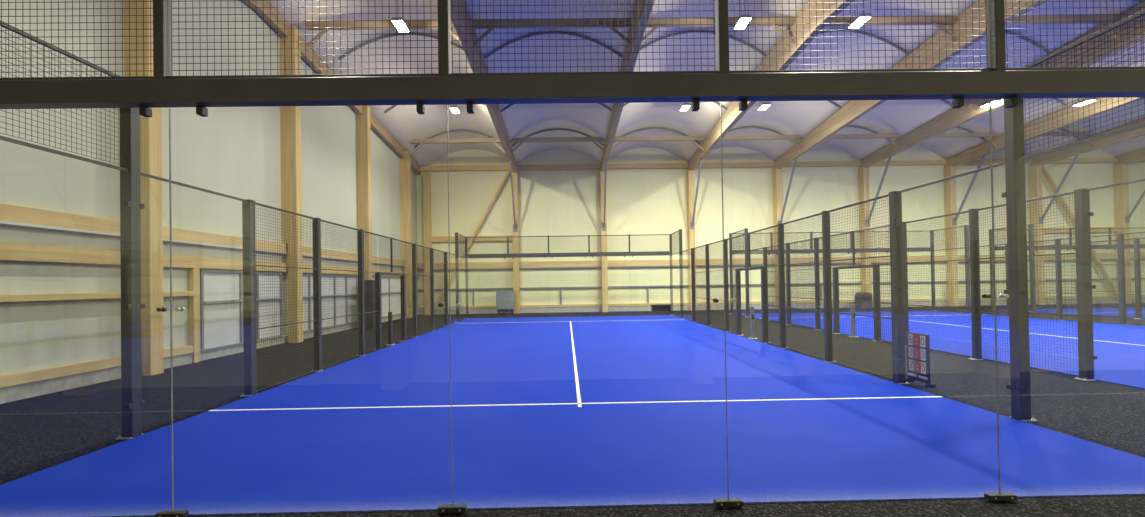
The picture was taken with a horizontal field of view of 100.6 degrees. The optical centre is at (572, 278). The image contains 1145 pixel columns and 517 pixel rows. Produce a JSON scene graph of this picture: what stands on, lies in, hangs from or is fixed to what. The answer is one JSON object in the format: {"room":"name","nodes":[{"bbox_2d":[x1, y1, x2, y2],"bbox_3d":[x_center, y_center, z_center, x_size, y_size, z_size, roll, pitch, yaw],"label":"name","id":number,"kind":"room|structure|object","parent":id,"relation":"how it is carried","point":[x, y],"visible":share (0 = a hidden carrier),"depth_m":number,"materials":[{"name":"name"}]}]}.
{"room":"sports hall","nodes":[
{"label":"sports hall","id":0,"kind":"room"},
{"bbox_2d":[0,0,417,375],"bbox_3d":[-8.770,-3.293,12.930,0.200,10.400,28.400,-1,-1,-1],"label":"wall","id":1,"kind":"structure","parent":0,"point":[232,151],"depth_m":10.05,"materials":[{"name":"white paint"}]},
{"bbox_2d":[0,353,191,403],"bbox_3d":[-8.433,1.700,4.633,0.100,0.240,11.900,-1,-1,-1],"label":"trim","id":2,"kind":"structure","parent":1,"relation":"attached to","point":[37,388],"depth_m":7.92,"materials":[{"name":"concrete"}]},
{"bbox_2d":[0,345,192,387],"bbox_3d":[-8.421,1.500,4.635,0.130,0.160,11.900,-1,-1,-1],"label":"trim","id":3,"kind":"structure","parent":1,"relation":"attached to","point":[65,370],"depth_m":7.91,"materials":[{"name":"beige wood"}]},
{"bbox_2d":[0,291,193,301],"bbox_3d":[-8.425,0.270,4.647,0.160,0.100,11.900,-1,-1,-1],"label":"trim","id":4,"kind":"structure","parent":1,"relation":"attached to","point":[31,297],"depth_m":7.92,"materials":[{"name":"beige wood"}]},
{"bbox_2d":[188,268,199,362],"bbox_3d":[-8.512,0.822,10.701,0.130,2.120,0.180,-1,-1,-1],"label":"trim","id":5,"kind":"structure","parent":1,"relation":"attached to","point":[193,273],"depth_m":10.63,"materials":[{"name":"beige wood"}]},
{"bbox_2d":[0,203,419,267],"bbox_3d":[-8.568,-0.921,12.909,0.130,0.250,28.400,-1,-1,-1],"label":"trim","id":6,"kind":"structure","parent":1,"relation":"attached to","point":[11,213],"depth_m":8.57,"materials":[{"name":"beige wood"}]},
{"bbox_2d":[0,242,419,276],"bbox_3d":[-8.559,-0.346,12.903,0.130,0.260,28.400,-1,-1,-1],"label":"trim","id":7,"kind":"structure","parent":1,"relation":"attached to","point":[8,251],"depth_m":8.53,"materials":[{"name":"beige wood"}]},
{"bbox_2d":[200,269,282,351],"bbox_3d":[-8.536,0.749,12.442,0.130,1.900,3.100,-1,-1,-1],"label":"window","id":8,"kind":"structure","parent":1,"relation":"in","point":[221,291],"depth_m":11.83,"materials":[{"name":"white glass"}]},
{"bbox_2d":[200,311,418,360],"bbox_3d":[-8.640,1.866,18.940,0.060,0.200,16.280,-1,-1,-1],"label":"trim","id":9,"kind":"structure","parent":1,"relation":"attached to","point":[216,353],"depth_m":13.10,"materials":[{"name":"concrete"}]},
{"bbox_2d":[303,273,357,332],"bbox_3d":[-8.594,0.794,16.841,0.130,1.900,4.500,-1,-1,-1],"label":"door","id":10,"kind":"structure","parent":1,"relation":"in","point":[346,281],"depth_m":17.00,"materials":[{"name":"grey metal"}]},
{"bbox_2d":[372,276,400,317],"bbox_3d":[-8.661,0.847,21.941,0.130,1.900,4.500,-1,-1,-1],"label":"door","id":11,"kind":"structure","parent":1,"relation":"in","point":[390,286],"depth_m":22.73,"materials":[{"name":"grey metal"}]},
{"bbox_2d":[0,303,1144,516],"bbox_3d":[14.508,1.649,13.185,46.800,0.200,29.000,-1,-1,-1],"label":"floor","id":12,"kind":"structure","parent":0,"point":[38,433],"depth_m":6.27,"materials":[{"name":"grey carpet"}]},
{"bbox_2d":[124,0,163,375],"bbox_3d":[-8.384,-2.774,9.310,0.460,9.278,0.300,-1,-1,-1],"label":"column","id":13,"kind":"structure","parent":12,"relation":"on","point":[152,349],"depth_m":9.18,"materials":[{"name":"beige wood"}]},
{"bbox_2d":[0,20,468,438],"bbox_3d":[-5.090,-0.148,13.347,0.182,4.006,20.270,-1,-1,-1],"label":"fence","id":14,"kind":"object","parent":12,"relation":"on","point":[132,402],"visible":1,"depth_m":7.34,"materials":[{"name":"black metal"}]},
{"bbox_2d":[279,26,302,342],"bbox_3d":[-8.451,-2.821,14.310,0.460,9.475,0.300,-1,-1,-1],"label":"column","id":15,"kind":"structure","parent":12,"relation":"on","point":[290,116],"depth_m":14.17,"materials":[{"name":"beige wood"}]},
{"bbox_2d":[243,1,431,314],"bbox_3d":[-8.214,-2.940,12.934,0.740,9.677,28.360,-1,-1,-1],"label":"frame","id":16,"kind":"object","parent":12,"relation":"on","point":[376,125],"visible":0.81,"depth_m":21.59,"materials":[{"name":"beige wood"}]},
{"bbox_2d":[356,105,371,279],"bbox_3d":[-8.515,-2.541,19.477,0.460,9.020,0.300,-1,-1,-1],"label":"column","id":17,"kind":"structure","parent":12,"relation":"on","point":[363,125],"depth_m":19.35,"materials":[{"name":"beige wood"}]},
{"bbox_2d":[364,280,375,328],"bbox_3d":[-7.960,1.004,18.798,0.444,1.900,0.600,-1,-1,-1],"label":"tall cabinet","id":18,"kind":"object","parent":12,"relation":"on","point":[367,288],"visible":0.34,"depth_m":18.50,"materials":[{"name":"black metal"}]},
{"bbox_2d":[387,312,394,344],"bbox_3d":[-5.102,1.395,13.331,0.200,0.920,0.200,-1,-1,-1],"label":"net post","id":19,"kind":"object","parent":12,"relation":"on","point":[390,324],"visible":0.97,"depth_m":13.29,"materials":[{"name":"black metal"}]},
{"bbox_2d":[400,151,411,317],"bbox_3d":[-8.578,-2.268,24.524,0.460,8.576,0.300,-1,-1,-1],"label":"column","id":20,"kind":"structure","parent":12,"relation":"on","point":[405,163],"depth_m":24.39,"materials":[{"name":"beige wood"}]},
{"bbox_2d":[450,0,519,313],"bbox_3d":[-3.025,-3.020,13.003,0.320,9.677,28.360,-1,-1,-1],"label":"frame","id":21,"kind":"object","parent":12,"relation":"on","point":[494,111],"visible":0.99,"depth_m":20.21,"materials":[{"name":"beige wood"}]},
{"bbox_2d":[496,290,514,314],"bbox_3d":[-3.694,1.311,26.202,0.980,1.298,0.600,-1,-1,-1],"label":"utility cart","id":22,"kind":"object","parent":12,"relation":"on","point":[502,304],"visible":0.98,"depth_m":25.92,"materials":[{"name":"grey plastic"}]},
{"bbox_2d":[468,234,669,317],"bbox_3d":[-0.159,-0.138,23.462,9.940,4.005,0.130,-1,-1,-1],"label":"fence","id":23,"kind":"object","parent":12,"relation":"on","point":[640,239],"visible":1,"depth_m":23.45,"materials":[{"name":"black metal"}]},
{"bbox_2d":[0,315,1144,516],"bbox_3d":[0.004,1.769,13.404,9.930,0.014,19.840,-1,-1,-1],"label":"court","id":24,"kind":"object","parent":12,"relation":"on","point":[583,411],"visible":1,"depth_m":4.91,"materials":[{"name":"blue carpet"}]},
{"bbox_2d":[0,0,1144,516],"bbox_3d":[0.104,-0.343,3.426,9.940,4.005,0.131,-1,-1,-1],"label":"fence","id":25,"kind":"object","parent":12,"relation":"on","point":[162,89],"visible":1,"depth_m":3.40,"materials":[{"name":"black metal"}]},
{"bbox_2d":[600,0,654,311],"bbox_3d":[1.954,-3.096,13.069,0.320,9.677,28.360,-1,-1,-1],"label":"frame","id":26,"kind":"object","parent":12,"relation":"on","point":[633,32],"visible":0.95,"depth_m":21.00,"materials":[{"name":"beige wood"}]},
{"bbox_2d":[650,304,670,312],"bbox_3d":[4.837,1.616,25.861,1.160,0.420,0.360,-1,-1,-1],"label":"bench","id":27,"kind":"object","parent":12,"relation":"on","point":[654,307],"visible":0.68,"depth_m":25.96,"materials":[{"name":"black plastic"}]},
{"bbox_2d":[749,306,756,338],"bbox_3d":[5.096,1.238,13.466,0.200,0.920,0.200,-1,-1,-1],"label":"net post","id":28,"kind":"object","parent":12,"relation":"on","point":[752,315],"visible":0.98,"depth_m":13.43,"materials":[{"name":"silver metal"}]},
{"bbox_2d":[686,0,853,310],"bbox_3d":[6.933,-3.173,13.135,0.320,9.677,28.360,-1,-1,-1],"label":"frame","id":29,"kind":"object","parent":12,"relation":"on","point":[732,115],"visible":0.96,"depth_m":16.63,"materials":[{"name":"beige wood"}]},
{"bbox_2d":[732,231,930,312],"bbox_3d":[12.908,-0.339,23.636,9.940,4.005,0.130,-1,-1,-1],"label":"fence","id":30,"kind":"object","parent":12,"relation":"on","point":[919,244],"visible":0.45,"depth_m":23.64,"materials":[{"name":"black metal"}]},
{"bbox_2d":[849,304,857,336],"bbox_3d":[7.965,1.194,13.504,0.200,0.920,0.200,-1,-1,-1],"label":"net post","id":31,"kind":"object","parent":12,"relation":"on","point":[851,305],"visible":0.78,"depth_m":13.46,"materials":[{"name":"silver metal"}]},
{"bbox_2d":[855,292,872,308],"bbox_3d":[16.126,1.206,26.356,0.624,0.899,0.615,-1,-1,-1],"label":"bin","id":32,"kind":"object","parent":12,"relation":"on","point":[869,295],"visible":0.83,"depth_m":26.07,"materials":[{"name":"grey plastic"}]},
{"bbox_2d":[669,9,1144,421],"bbox_3d":[5.036,-0.304,13.481,0.182,4.006,20.270,-1,-1,-1],"label":"fence","id":33,"kind":"object","parent":12,"relation":"on","point":[1015,194],"visible":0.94,"depth_m":7.45,"materials":[{"name":"black metal"}]},
{"bbox_2d":[772,0,1048,308],"bbox_3d":[11.912,-3.250,13.201,0.320,9.677,28.360,-1,-1,-1],"label":"frame","id":34,"kind":"object","parent":12,"relation":"on","point":[852,111],"visible":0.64,"depth_m":16.85,"materials":[{"name":"beige wood"}]},
{"bbox_2d":[906,332,935,387],"bbox_3d":[5.352,1.238,7.349,0.150,0.790,0.460,-1,-1,-1],"label":"scoreboard","id":35,"kind":"object","parent":12,"relation":"on","point":[918,345],"visible":0.99,"depth_m":7.31,"materials":[{"name":"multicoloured plastic"}]},
{"bbox_2d":[729,179,1144,380],"bbox_3d":[7.977,-0.349,13.520,0.182,4.006,20.270,-1,-1,-1],"label":"fence","id":36,"kind":"object","parent":12,"relation":"on","point":[1084,286],"visible":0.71,"depth_m":9.47,"materials":[{"name":"black metal"}]},
{"bbox_2d":[741,311,1144,388],"bbox_3d":[13.071,1.568,13.578,9.930,0.014,19.840,-1,-1,-1],"label":"court","id":37,"kind":"object","parent":12,"relation":"on","point":[1119,349],"visible":0.44,"depth_m":12.25,"materials":[{"name":"blue carpet"}]},
{"bbox_2d":[858,1,1144,293],"bbox_3d":[16.890,-3.326,13.268,0.320,9.677,28.360,-1,-1,-1],"label":"frame","id":38,"kind":"object","parent":12,"relation":"on","point":[953,118],"visible":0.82,"depth_m":20.95,"materials":[{"name":"beige wood"}]},
{"bbox_2d":[930,225,1144,325],"bbox_3d":[18.103,-0.505,13.655,0.182,4.006,20.270,-1,-1,-1],"label":"fence","id":39,"kind":"object","parent":12,"relation":"on","point":[1120,237],"visible":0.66,"depth_m":17.31,"materials":[{"name":"black metal"}]},
{"bbox_2d":[944,97,1143,305],"bbox_3d":[21.869,-3.403,13.334,0.320,9.677,28.360,-1,-1,-1],"label":"frame","id":40,"kind":"object","parent":12,"relation":"on","point":[981,150],"visible":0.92,"depth_m":25.56,"materials":[{"name":"beige wood"}]},
{"bbox_2d":[989,224,1144,318],"bbox_3d":[21.044,-0.551,13.694,0.182,4.006,20.270,-1,-1,-1],"label":"fence","id":41,"kind":"object","parent":12,"relation":"on","point":[1138,303],"visible":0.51,"depth_m":18.78,"materials":[{"name":"black metal"}]},
{"bbox_2d":[996,227,1144,307],"bbox_3d":[25.975,-0.540,23.810,9.940,4.005,0.130,-1,-1,-1],"label":"fence","id":42,"kind":"object","parent":12,"relation":"on","point":[1128,230],"visible":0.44,"depth_m":23.80,"materials":[{"name":"black metal"}]},
{"bbox_2d":[1006,307,1144,318],"bbox_3d":[26.138,1.367,13.751,9.930,0.014,19.840,-1,-1,-1],"label":"court","id":43,"kind":"object","parent":12,"relation":"on","point":[1067,310],"visible":0.25,"depth_m":21.32,"materials":[{"name":"blue carpet"}]},
{"bbox_2d":[1029,118,1144,304],"bbox_3d":[26.848,-3.480,13.400,0.320,9.677,28.360,-1,-1,-1],"label":"frame","id":44,"kind":"object","parent":12,"relation":"on","point":[1035,169],"visible":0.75,"depth_m":26.91,"materials":[{"name":"beige wood"}]},
{"bbox_2d":[1113,149,1144,303],"bbox_3d":[31.827,-3.557,13.466,0.320,9.677,28.360,-1,-1,-1],"label":"frame","id":45,"kind":"object","parent":12,"relation":"on","point":[1122,215],"visible":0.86,"depth_m":27.19,"materials":[{"name":"beige wood"}]},
{"bbox_2d":[269,0,1144,165],"bbox_3d":[14.359,-7.938,13.281,46.700,2.557,28.900,-1,-1,-1],"label":"ceiling","id":46,"kind":"structure","parent":0,"point":[531,129],"depth_m":17.97,"materials":[{"name":"white fabric"}]},
{"bbox_2d":[391,0,409,31],"bbox_3d":[-4.898,-7.921,13.529,0.320,1.523,0.620,-1,-1,-1],"label":"floodlight","id":47,"kind":"object","parent":46,"relation":"hanging from","point":[399,23],"visible":0.77,"depth_m":13.46,"materials":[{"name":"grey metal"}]},
{"bbox_2d":[449,105,459,112],"bbox_3d":[-4.980,-7.564,20.125,0.320,0.942,0.620,-1,-1,-1],"label":"floodlight","id":48,"kind":"object","parent":46,"relation":"hanging from","point":[454,109],"visible":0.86,"depth_m":19.96,"materials":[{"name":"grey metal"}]},
{"bbox_2d":[680,102,690,110],"bbox_3d":[4.787,-7.732,20.255,0.320,0.978,0.620,-1,-1,-1],"label":"floodlight","id":49,"kind":"object","parent":46,"relation":"hanging from","point":[685,106],"visible":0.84,"depth_m":20.10,"materials":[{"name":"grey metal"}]},
{"bbox_2d":[733,0,751,28],"bbox_3d":[4.869,-8.089,13.659,0.320,1.559,0.620,-1,-1,-1],"label":"floodlight","id":50,"kind":"object","parent":46,"relation":"hanging from","point":[744,20],"visible":0.64,"depth_m":13.58,"materials":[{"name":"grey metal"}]},
{"bbox_2d":[758,102,770,109],"bbox_3d":[8.168,-7.713,20.299,0.320,0.836,0.620,-1,-1,-1],"label":"floodlight","id":51,"kind":"object","parent":46,"relation":"hanging from","point":[764,105],"visible":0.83,"depth_m":20.16,"materials":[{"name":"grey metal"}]},
{"bbox_2d":[848,0,871,27],"bbox_3d":[8.250,-8.070,13.703,0.320,1.416,0.620,-1,-1,-1],"label":"floodlight","id":52,"kind":"object","parent":46,"relation":"hanging from","point":[860,19],"visible":0.63,"depth_m":13.62,"materials":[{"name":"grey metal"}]},
{"bbox_2d":[980,99,1001,106],"bbox_3d":[16.298,-7.388,18.552,0.320,1.199,0.620,-1,-1,-1],"label":"floodlight","id":53,"kind":"object","parent":46,"relation":"hanging from","point":[993,101],"visible":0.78,"depth_m":18.45,"materials":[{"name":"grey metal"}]},
{"bbox_2d":[1073,98,1096,105],"bbox_3d":[19.993,-7.718,18.604,0.320,1.744,0.620,-1,-1,-1],"label":"floodlight","id":54,"kind":"object","parent":46,"relation":"hanging from","point":[1086,99],"visible":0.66,"depth_m":18.53,"materials":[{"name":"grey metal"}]},
{"bbox_2d":[417,145,1144,306],"bbox_3d":[14.238,-3.504,27.537,46.800,10.400,0.200,-1,-1,-1],"label":"wall","id":55,"kind":"structure","parent":0,"point":[638,201],"depth_m":27.34,"materials":[{"name":"beige paint"}]},
{"bbox_2d":[434,169,509,307],"bbox_3d":[-5.668,-2.226,26.892,4.445,7.809,0.240,-1,-1,-1],"label":"diagonal brace","id":56,"kind":"object","parent":55,"relation":"attached to","point":[508,171],"visible":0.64,"depth_m":26.80,"materials":[{"name":"beige wood"}]},
{"bbox_2d":[560,289,561,304],"bbox_3d":[-0.660,1.024,27.145,0.080,0.920,0.100,-1,-1,-1],"label":"trim","id":57,"kind":"structure","parent":55,"relation":"attached to","point":[560,289],"depth_m":27.09,"materials":[{"name":"grey paint"}]},
{"bbox_2d":[647,287,648,302],"bbox_3d":[4.319,0.948,27.211,0.080,0.920,0.100,-1,-1,-1],"label":"trim","id":58,"kind":"structure","parent":55,"relation":"attached to","point":[647,287],"depth_m":27.16,"materials":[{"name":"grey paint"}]},
{"bbox_2d":[431,227,1116,241],"bbox_3d":[11.735,-2.537,27.314,39.840,0.300,0.160,-1,-1,-1],"label":"trim","id":59,"kind":"structure","parent":55,"relation":"attached to","point":[1065,230],"depth_m":27.02,"materials":[{"name":"beige wood"}]},
{"bbox_2d":[417,252,1144,270],"bbox_3d":[14.278,-1.056,27.347,46.200,0.340,0.130,-1,-1,-1],"label":"trim","id":60,"kind":"structure","parent":55,"relation":"attached to","point":[536,264],"depth_m":27.15,"materials":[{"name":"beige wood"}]},
{"bbox_2d":[418,295,1144,314],"bbox_3d":[14.318,1.544,27.336,46.200,0.300,0.100,-1,-1,-1],"label":"trim","id":61,"kind":"structure","parent":55,"relation":"attached to","point":[1047,301],"depth_m":27.15,"materials":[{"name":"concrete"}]},
{"bbox_2d":[420,158,1144,171],"bbox_3d":[14.192,-6.590,27.367,46.200,0.270,0.200,-1,-1,-1],"label":"trim","id":62,"kind":"structure","parent":55,"relation":"attached to","point":[1066,160],"depth_m":27.21,"materials":[{"name":"beige wood"}]},
{"bbox_2d":[420,278,1144,290],"bbox_3d":[14.299,0.289,27.339,46.200,0.090,0.120,-1,-1,-1],"label":"trim","id":63,"kind":"structure","parent":55,"relation":"attached to","point":[1101,278],"depth_m":27.16,"materials":[{"name":"grey paint"}]},
{"bbox_2d":[1042,165,1118,296],"bbox_3d":[29.145,-2.762,27.355,4.445,7.809,0.240,-1,-1,-1],"label":"diagonal brace","id":64,"kind":"object","parent":55,"relation":"attached to","point":[1045,172],"visible":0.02,"depth_m":27.30,"materials":[{"name":"beige wood"}]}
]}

